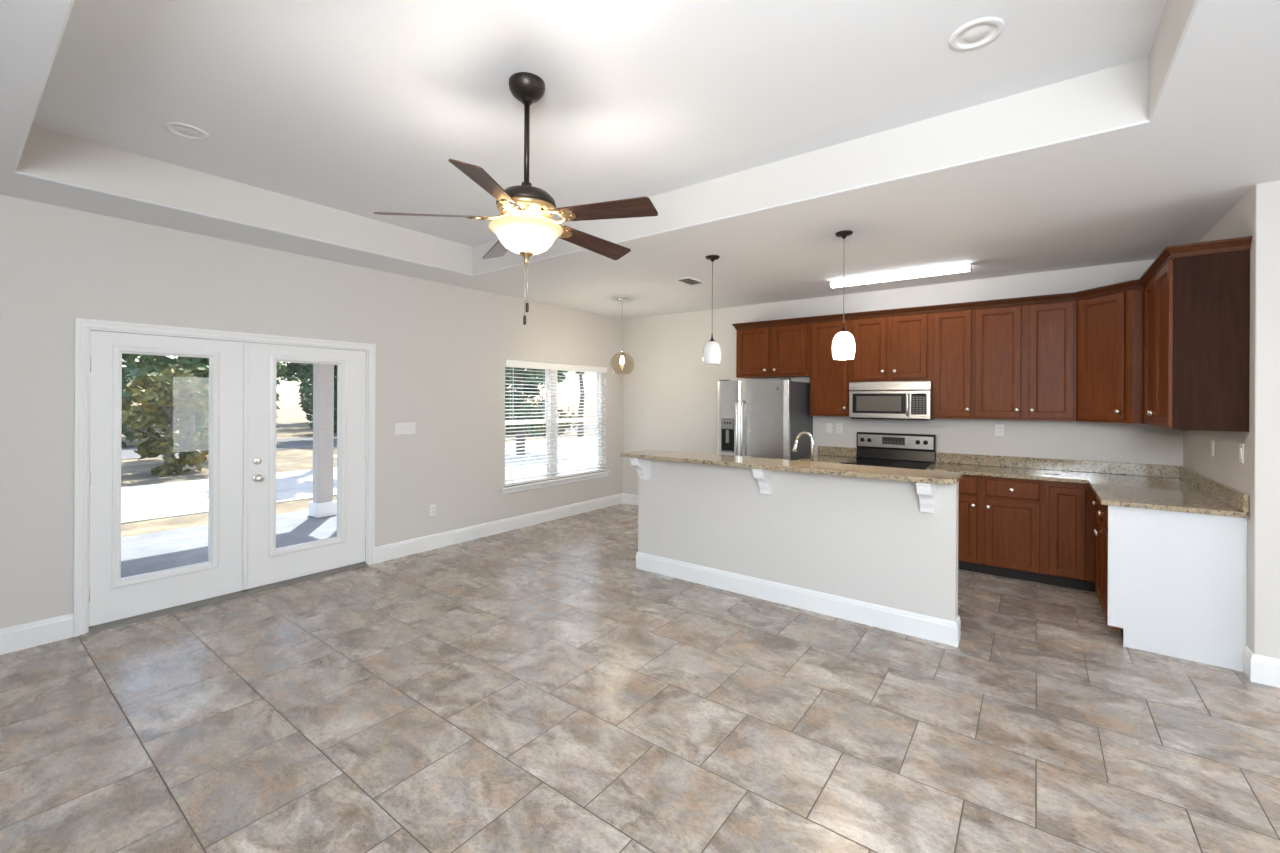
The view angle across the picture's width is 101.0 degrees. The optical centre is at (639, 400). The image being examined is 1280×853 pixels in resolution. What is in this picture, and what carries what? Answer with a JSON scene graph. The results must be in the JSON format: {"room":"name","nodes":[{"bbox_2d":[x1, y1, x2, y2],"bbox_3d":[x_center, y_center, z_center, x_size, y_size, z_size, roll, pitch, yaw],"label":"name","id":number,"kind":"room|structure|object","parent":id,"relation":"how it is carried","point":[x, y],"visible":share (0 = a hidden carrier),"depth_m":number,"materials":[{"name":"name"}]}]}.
{"room":"open-plan living room","nodes":[
{"label":"open-plan living room","id":0,"kind":"room"},
{"bbox_2d":[0,195,622,628],"bbox_3d":[-3.061,-0.053,4.267,0.150,3.139,9.444,0,0,37],"label":"wall","id":1,"kind":"structure","parent":0,"point":[442,350],"depth_m":4.25,"materials":[{"name":"white paint"}]},
{"bbox_2d":[0,613,73,654],"bbox_3d":[-4.690,1.433,1.972,0.015,0.150,3.526,0,0,37],"label":"baseboard","id":2,"kind":"structure","parent":1,"relation":"attached to","point":[36,633],"depth_m":3.25,"materials":[{"name":"white paint"}]},
{"bbox_2d":[89,330,245,626],"bbox_3d":[-3.353,0.519,3.791,0.072,1.952,0.855,0,0,37],"label":"door","id":3,"kind":"structure","parent":1,"relation":"in","point":[112,598],"depth_m":3.74,"materials":[{"name":"white paint"}]},
{"bbox_2d":[73,318,375,636],"bbox_3d":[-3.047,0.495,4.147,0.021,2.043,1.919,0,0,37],"label":"trim","id":4,"kind":"structure","parent":1,"relation":"attached to","point":[82,325],"depth_m":3.42,"materials":[{"name":"white paint"}]},
{"bbox_2d":[89,562,367,633],"bbox_3d":[-3.108,1.501,4.189,0.180,0.030,1.781,0,0,37],"label":"threshold","id":5,"kind":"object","parent":1,"relation":"attached to","point":[339,570],"depth_m":3.97,"materials":[{"name":"grey wood"}]},
{"bbox_2d":[242,342,366,589],"bbox_3d":[-2.804,0.521,4.490,0.110,1.952,0.950,0,0,37],"label":"door","id":6,"kind":"structure","parent":1,"relation":"in","point":[264,564],"depth_m":4.37,"materials":[{"name":"white paint"}]},
{"bbox_2d":[395,422,414,434],"bbox_3d":[-2.296,0.273,5.152,0.011,0.113,0.194,0,0,37],"label":"light switch","id":7,"kind":"object","parent":1,"relation":"attached to","point":[400,428],"visible":1,"depth_m":5.14,"materials":[{"name":"white plastic"}]},
{"bbox_2d":[429,504,435,515],"bbox_3d":[-2.119,1.121,5.395,0.010,0.114,0.070,0,0,37],"label":"wall outlet","id":8,"kind":"object","parent":1,"relation":"attached to","point":[432,508],"visible":1,"depth_m":5.39,"materials":[{"name":"white plastic"}]},
{"bbox_2d":[375,493,637,562],"bbox_3d":[-0.571,1.453,5.796,2.006,0.150,3.699,0,0,37],"label":"baseboard","id":9,"kind":"structure","parent":1,"relation":"attached to","point":[391,551],"depth_m":5.96,"materials":[{"name":"white paint"}]},
{"bbox_2d":[501,366,610,493],"bbox_3d":[-1.067,0.303,6.888,0.189,1.565,1.905,0,0,37],"label":"window","id":10,"kind":"structure","parent":1,"relation":"in","point":[509,489],"depth_m":6.82,"materials":[{"name":"white plastic"}]},
{"bbox_2d":[505,359,606,486],"bbox_3d":[-1.041,0.265,6.865,0.081,1.481,1.806,0,0,37],"label":"window blind","id":11,"kind":"object","parent":10,"relation":"attached to","point":[510,363],"visible":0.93,"depth_m":6.76,"materials":[{"name":"white plastic"}]},
{"bbox_2d":[0,0,1279,318],"bbox_3d":[0.777,-1.518,1.388,9.736,0.628,9.444,0,0,37],"label":"ceiling","id":12,"kind":"structure","parent":0,"point":[1086,133],"depth_m":2.72,"materials":[{"name":"white paint"}]},
{"bbox_2d":[164,122,208,139],"bbox_3d":[-2.518,-1.494,2.934,0.190,0.016,0.190,0,0,37],"label":"recessed light","id":13,"kind":"object","parent":12,"relation":"in","point":[190,130],"visible":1,"depth_m":2.92,"materials":[{"name":"white plastic"}]},
{"bbox_2d":[374,72,657,324],"bbox_3d":[-0.500,-0.921,2.490,1.261,1.135,1.239,0,0,37],"label":"ceiling fan","id":14,"kind":"object","parent":12,"relation":"hanging from","point":[525,226],"visible":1,"depth_m":2.38,"materials":[{"name":"brown wood"}]},
{"bbox_2d":[611,297,630,373],"bbox_3d":[-0.210,-0.761,6.240,0.286,0.895,0.286,0,0,37],"label":"globe pendant","id":15,"kind":"object","parent":12,"relation":"hanging from","point":[622,299],"visible":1,"depth_m":6.22,"materials":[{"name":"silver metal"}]},
{"bbox_2d":[674,277,705,285],"bbox_3d":[0.507,-1.201,5.327,0.180,0.010,0.320,0,0,37],"label":"ceiling vent","id":16,"kind":"object","parent":12,"relation":"in","point":[690,281],"visible":1,"depth_m":5.31,"materials":[{"name":"white plastic"}]},
{"bbox_2d":[703,255,721,364],"bbox_3d":[0.606,-0.753,4.426,0.158,0.904,0.158,0,0,-25],"label":"pendant light","id":17,"kind":"object","parent":12,"relation":"hanging from","point":[712,354],"visible":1,"depth_m":4.38,"materials":[{"name":"white glass"}]},
{"bbox_2d":[832,230,854,359],"bbox_3d":[1.461,-0.749,3.783,0.158,0.904,0.158,0,0,-25],"label":"pendant light","id":18,"kind":"object","parent":12,"relation":"hanging from","point":[843,344],"visible":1,"depth_m":3.73,"materials":[{"name":"white glass"}]},
{"bbox_2d":[829,263,971,288],"bbox_3d":[2.410,-1.164,4.967,1.212,0.064,0.100,0,0,37],"label":"strip light","id":19,"kind":"object","parent":12,"relation":"attached to","point":[966,267],"visible":1,"depth_m":4.90,"materials":[{"name":"white plastic"}]},
{"bbox_2d":[949,17,1004,50],"bbox_3d":[1.356,-1.476,2.130,0.190,0.016,0.190,0,0,37],"label":"recessed light","id":20,"kind":"object","parent":12,"relation":"in","point":[976,33],"visible":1,"depth_m":2.12,"materials":[{"name":"white plastic"}]},
{"bbox_2d":[0,503,1279,852],"bbox_3d":[0.763,1.595,1.388,9.736,0.120,9.444,0,0,37],"label":"floor","id":21,"kind":"structure","parent":0,"point":[535,688],"depth_m":2.50,"materials":[{"name":"tile"}]},
{"bbox_2d":[717,378,812,459],"bbox_3d":[1.423,0.642,6.048,0.843,1.752,0.837,0,0,37],"label":"refrigerator","id":22,"kind":"object","parent":21,"relation":"on","point":[756,418],"visible":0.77,"depth_m":5.76,"materials":[{"name":"grey metal"}]},
{"bbox_2d":[841,432,935,469],"bbox_3d":[2.503,0.919,5.325,0.758,1.147,0.720,0,0,37],"label":"range","id":23,"kind":"object","parent":21,"relation":"on","point":[897,450],"visible":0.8,"depth_m":5.48,"materials":[{"name":"black metal"}]},
{"bbox_2d":[841,457,934,469],"bbox_3d":[2.506,0.635,5.326,0.758,0.024,0.620,0,0,37],"label":"cooktop","id":24,"kind":"object","parent":23,"relation":"in","point":[897,462],"depth_m":5.31,"materials":[{"name":"black glass"}]},
{"bbox_2d":[958,474,980,572],"bbox_3d":[3.011,1.104,5.015,0.420,0.883,0.644,0,0,37],"label":"base cabinet","id":25,"kind":"object","parent":21,"relation":"on","point":[969,499],"visible":0.48,"depth_m":4.71,"materials":[{"name":"brown wood"}]},
{"bbox_2d":[927,452,1248,517],"bbox_3d":[3.235,0.597,4.185,1.772,0.132,1.702,0,0,37],"label":"countertop","id":26,"kind":"structure","parent":25,"relation":"on","point":[1135,485],"depth_m":4.21,"materials":[{"name":"stone"}]},
{"bbox_2d":[981,476,1043,582],"bbox_3d":[3.357,1.106,4.755,0.443,0.883,0.644,0,0,37],"label":"base cabinet","id":27,"kind":"object","parent":21,"relation":"on","point":[1012,509],"visible":0.99,"depth_m":4.53,"materials":[{"name":"brown wood"}]},
{"bbox_2d":[1043,481,1096,591],"bbox_3d":[3.676,1.107,4.534,0.332,0.883,0.613,0,0,37],"label":"base cabinet","id":28,"kind":"object","parent":21,"relation":"on","point":[1069,510],"visible":0.93,"depth_m":4.30,"materials":[{"name":"brown wood"}]},
{"bbox_2d":[1092,497,1102,600],"bbox_3d":[3.682,1.107,3.827,0.625,0.883,0.547,0,0,37],"label":"base cabinet","id":29,"kind":"object","parent":21,"relation":"on","point":[1097,503],"visible":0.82,"depth_m":3.97,"materials":[{"name":"brown wood"}]},
{"bbox_2d":[1095,504,1246,670],"bbox_3d":[3.361,1.106,3.400,0.625,0.883,0.519,0,0,37],"label":"base cabinet","id":30,"kind":"object","parent":21,"relation":"on","point":[1173,583],"visible":0.98,"depth_m":3.17,"materials":[{"name":"white paint"}]},
{"bbox_3d":[2.054,1.099,5.734,0.442,0.883,0.644,0,0,37],"label":"base cabinet","id":31,"kind":"object","parent":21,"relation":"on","visible":0},
{"bbox_2d":[799,446,856,463],"bbox_3d":[2.056,0.591,5.738,0.447,0.132,0.637,0,0,37],"label":"countertop","id":32,"kind":"structure","parent":31,"relation":"on","point":[829,454],"depth_m":5.91,"materials":[{"name":"stone"}]},
{"bbox_3d":[1.206,1.095,4.491,2.300,0.883,0.666,0,0,37],"label":"base cabinet","id":33,"kind":"object","parent":21,"relation":"on","visible":0},
{"bbox_3d":[1.204,0.638,4.486,2.340,0.030,0.657,0,0,37],"label":"countertop","id":34,"kind":"structure","parent":33,"relation":"on","visible":0},
{"bbox_2d":[792,431,813,461],"bbox_3d":[1.322,0.434,4.214,0.193,0.378,0.135,0,0,37],"label":"kitchen faucet","id":35,"kind":"object","parent":34,"relation":"on","point":[795,446],"visible":0.56,"depth_m":4.16,"materials":[{"name":"silver metal"}]},
{"bbox_2d":[638,459,958,621],"bbox_3d":[1.025,1.018,4.122,2.501,1.036,0.135,0,0,37],"label":"wall","id":36,"kind":"structure","parent":0,"point":[868,540],"depth_m":3.86,"materials":[{"name":"white paint"}]},
{"bbox_2d":[629,457,650,479],"bbox_3d":[-0.001,0.601,4.676,0.080,0.211,0.215,0,0,37],"label":"corbel","id":37,"kind":"object","parent":36,"relation":"attached to","point":[642,466],"visible":0.9,"depth_m":4.68,"materials":[{"name":"white paint"}]},
{"bbox_2d":[751,468,772,493],"bbox_3d":[0.923,0.605,3.981,0.080,0.211,0.215,0,0,37],"label":"corbel","id":38,"kind":"object","parent":36,"relation":"attached to","point":[764,477],"visible":0.84,"depth_m":3.98,"materials":[{"name":"white paint"}]},
{"bbox_2d":[620,450,962,483],"bbox_3d":[0.976,0.484,4.056,2.540,0.030,0.460,0,0,37],"label":"countertop","id":39,"kind":"structure","parent":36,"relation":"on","point":[849,470],"depth_m":3.77,"materials":[{"name":"stone"}]},
{"bbox_2d":[636,552,960,646],"bbox_3d":[1.018,1.461,4.116,2.531,0.150,0.150,0,0,37],"label":"baseboard","id":40,"kind":"structure","parent":36,"relation":"attached to","point":[948,632],"depth_m":3.84,"materials":[{"name":"white paint"}]},
{"bbox_2d":[916,483,935,512],"bbox_3d":[1.800,0.609,3.322,0.080,0.211,0.215,0,0,37],"label":"corbel","id":41,"kind":"object","parent":36,"relation":"attached to","point":[926,492],"visible":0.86,"depth_m":3.32,"materials":[{"name":"white paint"}]},
{"bbox_2d":[623,259,1182,494],"bbox_3d":[2.196,-0.028,6.129,6.018,3.139,0.150,0,0,37],"label":"wall","id":42,"kind":"structure","parent":0,"point":[670,397],"depth_m":6.00,"materials":[{"name":"white paint"}]},
{"bbox_2d":[736,323,809,378],"bbox_3d":[1.611,-0.581,6.255,0.904,0.610,0.354,0,0,37],"label":"upper cabinet","id":43,"kind":"object","parent":42,"relation":"attached to","point":[775,351],"visible":1,"depth_m":6.12,"materials":[{"name":"brown wood"}]},
{"bbox_2d":[732,236,1251,329],"bbox_3d":[2.696,-0.890,5.022,1.206,0.068,4.286,0,0,-32],"label":"crown molding","id":44,"kind":"structure","parent":43,"relation":"attached to","point":[1169,253],"depth_m":4.58,"materials":[{"name":"brown wood"}]},
{"bbox_2d":[826,423,831,432],"bbox_3d":[2.168,0.315,6.048,0.070,0.114,0.011,0,0,37],"label":"light switch","id":45,"kind":"object","parent":42,"relation":"attached to","point":[828,425],"visible":1,"depth_m":6.05,"materials":[{"name":"white plastic"}]},
{"bbox_2d":[810,320,850,415],"bbox_3d":[2.147,-0.357,5.851,0.439,1.053,0.354,0,0,37],"label":"upper cabinet","id":46,"kind":"object","parent":42,"relation":"attached to","point":[830,378],"visible":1,"depth_m":5.76,"materials":[{"name":"brown wood"}]},
{"bbox_2d":[818,446,856,456],"bbox_3d":[2.240,0.577,5.983,0.447,0.102,0.021,0,0,37],"label":"backsplash","id":47,"kind":"structure","parent":42,"relation":"attached to","point":[822,450],"depth_m":5.97,"materials":[{"name":"stone"}]},
{"bbox_2d":[836,423,842,432],"bbox_3d":[2.259,0.314,5.980,0.070,0.114,0.010,0,0,37],"label":"wall outlet","id":48,"kind":"object","parent":42,"relation":"attached to","point":[839,426],"visible":1,"depth_m":5.98,"materials":[{"name":"white plastic"}]},
{"bbox_2d":[851,313,929,381],"bbox_3d":[2.622,-0.539,5.495,0.744,0.685,0.354,0,0,37],"label":"upper cabinet","id":49,"kind":"object","parent":42,"relation":"attached to","point":[893,348],"visible":1,"depth_m":5.38,"materials":[{"name":"brown wood"}]},
{"bbox_2d":[849,381,933,419],"bbox_3d":[2.598,-0.001,5.447,0.756,0.384,0.451,0,0,37],"label":"microwave","id":50,"kind":"object","parent":49,"relation":"attached to","point":[892,400],"visible":1,"depth_m":5.29,"materials":[{"name":"grey metal"}]},
{"bbox_2d":[930,310,972,418],"bbox_3d":[3.061,-0.353,5.164,0.355,1.053,0.354,0,0,37],"label":"upper cabinet","id":51,"kind":"object","parent":42,"relation":"attached to","point":[951,333],"visible":0.98,"depth_m":5.05,"materials":[{"name":"brown wood"}]},
{"bbox_2d":[995,424,1003,435],"bbox_3d":[3.459,0.286,5.078,0.070,0.114,0.010,0,0,37],"label":"wall outlet","id":52,"kind":"object","parent":42,"relation":"attached to","point":[999,428],"visible":1,"depth_m":5.08,"materials":[{"name":"white plastic"}]},
{"bbox_2d":[973,301,1075,420],"bbox_3d":[3.502,-0.351,4.832,0.747,1.053,0.354,0,0,37],"label":"upper cabinet","id":53,"kind":"object","parent":42,"relation":"attached to","point":[1024,356],"visible":1,"depth_m":4.72,"materials":[{"name":"brown wood"}]},
{"bbox_2d":[937,452,1179,477],"bbox_3d":[3.740,0.584,4.856,1.772,0.102,0.021,0,0,37],"label":"backsplash","id":54,"kind":"structure","parent":42,"relation":"attached to","point":[1155,470],"depth_m":4.77,"materials":[{"name":"stone"}]},
{"bbox_2d":[1076,289,1144,423],"bbox_3d":[3.997,-0.348,4.292,0.691,1.053,0.623,0,0,37],"label":"upper cabinet","id":55,"kind":"object","parent":42,"relation":"attached to","point":[1109,328],"visible":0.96,"depth_m":4.22,"materials":[{"name":"brown wood"}]},
{"bbox_2d":[1183,180,1279,658],"bbox_3d":[3.981,-0.019,3.579,0.140,3.139,1.783,0,0,37],"label":"wall","id":56,"kind":"structure","parent":0,"point":[1256,215],"depth_m":2.90,"materials":[{"name":"white paint"}]},
{"bbox_2d":[1144,250,1249,431],"bbox_3d":[3.624,-0.349,3.515,0.355,1.055,1.064,0,0,37],"label":"upper cabinet","id":57,"kind":"object","parent":56,"relation":"attached to","point":[1197,308],"visible":1,"depth_m":3.10,"materials":[{"name":"brown wood"}]},
{"bbox_2d":[1210,440,1213,456],"bbox_3d":[3.900,0.325,3.598,0.010,0.114,0.070,0,0,37],"label":"wall outlet","id":58,"kind":"object","parent":56,"relation":"attached to","point":[1212,441],"visible":1,"depth_m":3.58,"materials":[{"name":"white plastic"}]},
{"bbox_2d":[1239,443,1243,462],"bbox_3d":[3.514,0.308,3.087,0.011,0.114,0.070,0,0,37],"label":"light switch","id":59,"kind":"object","parent":56,"relation":"attached to","point":[1241,446],"visible":1,"depth_m":3.07,"materials":[{"name":"white plastic"}]},
{"bbox_3d":[4.961,-0.015,1.814,3.548,3.139,0.140,0,0,37],"label":"wall","id":60,"kind":"structure","parent":0,"visible":0},
{"bbox_2d":[1243,646,1279,687],"bbox_3d":[4.822,1.479,1.892,3.553,0.150,0.135,0,0,37],"label":"baseboard","id":61,"kind":"structure","parent":60,"relation":"attached to","point":[1260,669],"depth_m":2.88,"materials":[{"name":"white paint"}]},
{"label":"outside","id":62,"kind":"structure","parent":0,"visible":0},
{"bbox_2d":[121,467,336,523],"bbox_3d":[-7.518,1.627,9.398,3.900,0.015,46.000,0,0,37],"label":"pavement","id":63,"kind":"structure","parent":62,"point":[139,503],"depth_m":8.98,"materials":[{"name":"concrete"}]},
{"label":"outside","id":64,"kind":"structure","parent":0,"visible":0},
{"bbox_2d":[121,408,596,536],"bbox_3d":[-34.004,1.658,38.061,89.912,0.300,140.000,0,0,37],"label":"ground","id":65,"kind":"structure","parent":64,"point":[291,422],"depth_m":12.67,"materials":[{"name":"dry grass"},{"name":"soil"}]},
{"bbox_2d":[121,361,159,447],"bbox_3d":[-18.186,-0.125,17.730,3.252,3.690,3.440,0,0,-6],"label":"shrub","id":66,"kind":"object","parent":65,"relation":"on","point":[129,369],"visible":0.08,"depth_m":17.72,"materials":[{"name":"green plant"}]},
{"bbox_2d":[122,354,171,423],"bbox_3d":[-28.283,-2.909,32.776,7.685,9.594,7.220,0,0,-7],"label":"tree","id":67,"kind":"object","parent":65,"relation":"on","point":[124,357],"visible":0.02,"depth_m":30.38,"materials":[{"name":"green plant"}]},
{"bbox_2d":[122,363,208,474],"bbox_3d":[-10.451,0.408,11.606,2.078,2.485,2.074,0,0,37],"label":"shrub","id":68,"kind":"object","parent":65,"relation":"on","point":[170,408],"visible":0.94,"depth_m":11.51,"materials":[{"name":"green plant"}]},
{"bbox_2d":[126,354,208,458],"bbox_3d":[-12.556,-1.739,14.539,3.895,6.719,3.852,0,0,-12],"label":"tree","id":69,"kind":"object","parent":65,"relation":"on","point":[200,366],"visible":0.06,"depth_m":14.22,"materials":[{"name":"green plant"}]},
{"bbox_2d":[122,356,291,433],"bbox_3d":[-19.833,-2.659,23.858,6.590,8.482,6.709,0,0,37],"label":"tree","id":70,"kind":"object","parent":65,"relation":"on","point":[281,366],"visible":0.02,"depth_m":23.10,"materials":[{"name":"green plant"}]},
{"bbox_2d":[194,373,280,432],"bbox_3d":[-14.834,0.059,19.288,2.885,3.291,3.007,0,0,-33],"label":"shrub","id":71,"kind":"object","parent":65,"relation":"on","point":[198,417],"visible":0.02,"depth_m":18.32,"materials":[{"name":"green plant"}]},
{"bbox_2d":[299,363,312,383],"bbox_3d":[-17.071,-2.973,32.474,8.162,9.262,7.580,0,0,-3],"label":"tree","id":72,"kind":"object","parent":65,"relation":"on","point":[307,365],"visible":0.02,"depth_m":29.81,"materials":[{"name":"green plant"}]},
{"bbox_2d":[277,363,335,415],"bbox_3d":[-22.030,-2.833,37.967,7.328,9.295,7.804,0,0,37],"label":"tree","id":73,"kind":"object","parent":65,"relation":"on","point":[294,368],"visible":0.06,"depth_m":34.70,"materials":[{"name":"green plant"}]},
{"bbox_2d":[298,375,336,432],"bbox_3d":[-14.368,-0.032,25.877,4.040,3.584,3.881,0,0,37],"label":"shrub","id":74,"kind":"object","parent":65,"relation":"on","point":[309,411],"visible":0.03,"depth_m":24.95,"materials":[{"name":"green plant"}]},
{"bbox_2d":[505,368,539,400],"bbox_3d":[-12.637,-3.054,49.913,7.394,10.226,7.434,0,0,37],"label":"tree","id":75,"kind":"object","parent":65,"relation":"on","point":[528,391],"visible":0.04,"depth_m":49.11,"materials":[{"name":"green plant"}]},
{"bbox_2d":[505,393,577,434],"bbox_3d":[-5.435,0.648,26.078,4.538,2.322,4.154,0,0,-25],"label":"shrub","id":76,"kind":"object","parent":65,"relation":"on","point":[532,404],"visible":0.16,"depth_m":25.31,"materials":[{"name":"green plant"}]},
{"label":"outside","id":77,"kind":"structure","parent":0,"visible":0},
{"bbox_2d":[334,436,596,471],"bbox_3d":[-0.626,1.685,20.981,6.800,0.066,19.200,0,0,37],"label":"pad","id":78,"kind":"object","parent":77,"point":[574,439],"depth_m":16.38,"materials":[{"name":"concrete"}]},
{"bbox_2d":[505,367,568,454],"bbox_3d":[-3.668,-1.053,16.243,2.976,5.428,3.037,0,0,5],"label":"tree","id":79,"kind":"object","parent":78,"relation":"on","point":[532,371],"visible":0.2,"depth_m":15.87,"materials":[{"name":"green plant"}]},
{"bbox_2d":[564,371,584,436],"bbox_3d":[-2.682,-1.427,23.905,3.748,6.177,3.331,0,0,-32],"label":"tree","id":80,"kind":"object","parent":78,"relation":"on","point":[582,393],"visible":0.02,"depth_m":23.79,"materials":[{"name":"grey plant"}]},
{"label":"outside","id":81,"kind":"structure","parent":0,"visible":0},
{"bbox_2d":[121,510,336,577],"bbox_3d":[-5.228,1.656,4.237,3.263,0.180,6.900,0,0,37],"label":"patio slab","id":82,"kind":"object","parent":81,"point":[156,551],"depth_m":5.84,"materials":[{"name":"grey concrete"}]},
{"bbox_2d":[309,364,336,517],"bbox_3d":[-4.332,0.370,7.221,0.260,2.400,0.260,0,0,37],"label":"porch column","id":83,"kind":"structure","parent":82,"relation":"on","point":[323,504],"depth_m":7.15,"materials":[{"name":"grey paint"}]},
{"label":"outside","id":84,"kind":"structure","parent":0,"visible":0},
{"bbox_2d":[505,461,595,478],"bbox_3d":[3.555,1.705,17.087,4.564,0.066,20.400,0,0,37],"label":"pad","id":85,"kind":"object","parent":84,"point":[595,461],"depth_m":12.49,"materials":[{"name":"concrete"}]},
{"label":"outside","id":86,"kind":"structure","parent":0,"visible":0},
{"bbox_2d":[121,424,596,459],"bbox_3d":[-11.906,1.608,21.452,5.200,0.012,100.000,0,0,37],"label":"street","id":87,"kind":"structure","parent":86,"point":[128,452],"depth_m":18.78,"materials":[{"name":"grey asphalt"}]},
{"bbox_2d":[290,363,336,408],"bbox_3d":[-12.489,-2.085,22.414,4.617,7.399,5.009,0,0,37],"label":"tree","id":88,"kind":"object","parent":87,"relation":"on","point":[305,389],"visible":0.02,"depth_m":21.43,"materials":[{"name":"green plant"}]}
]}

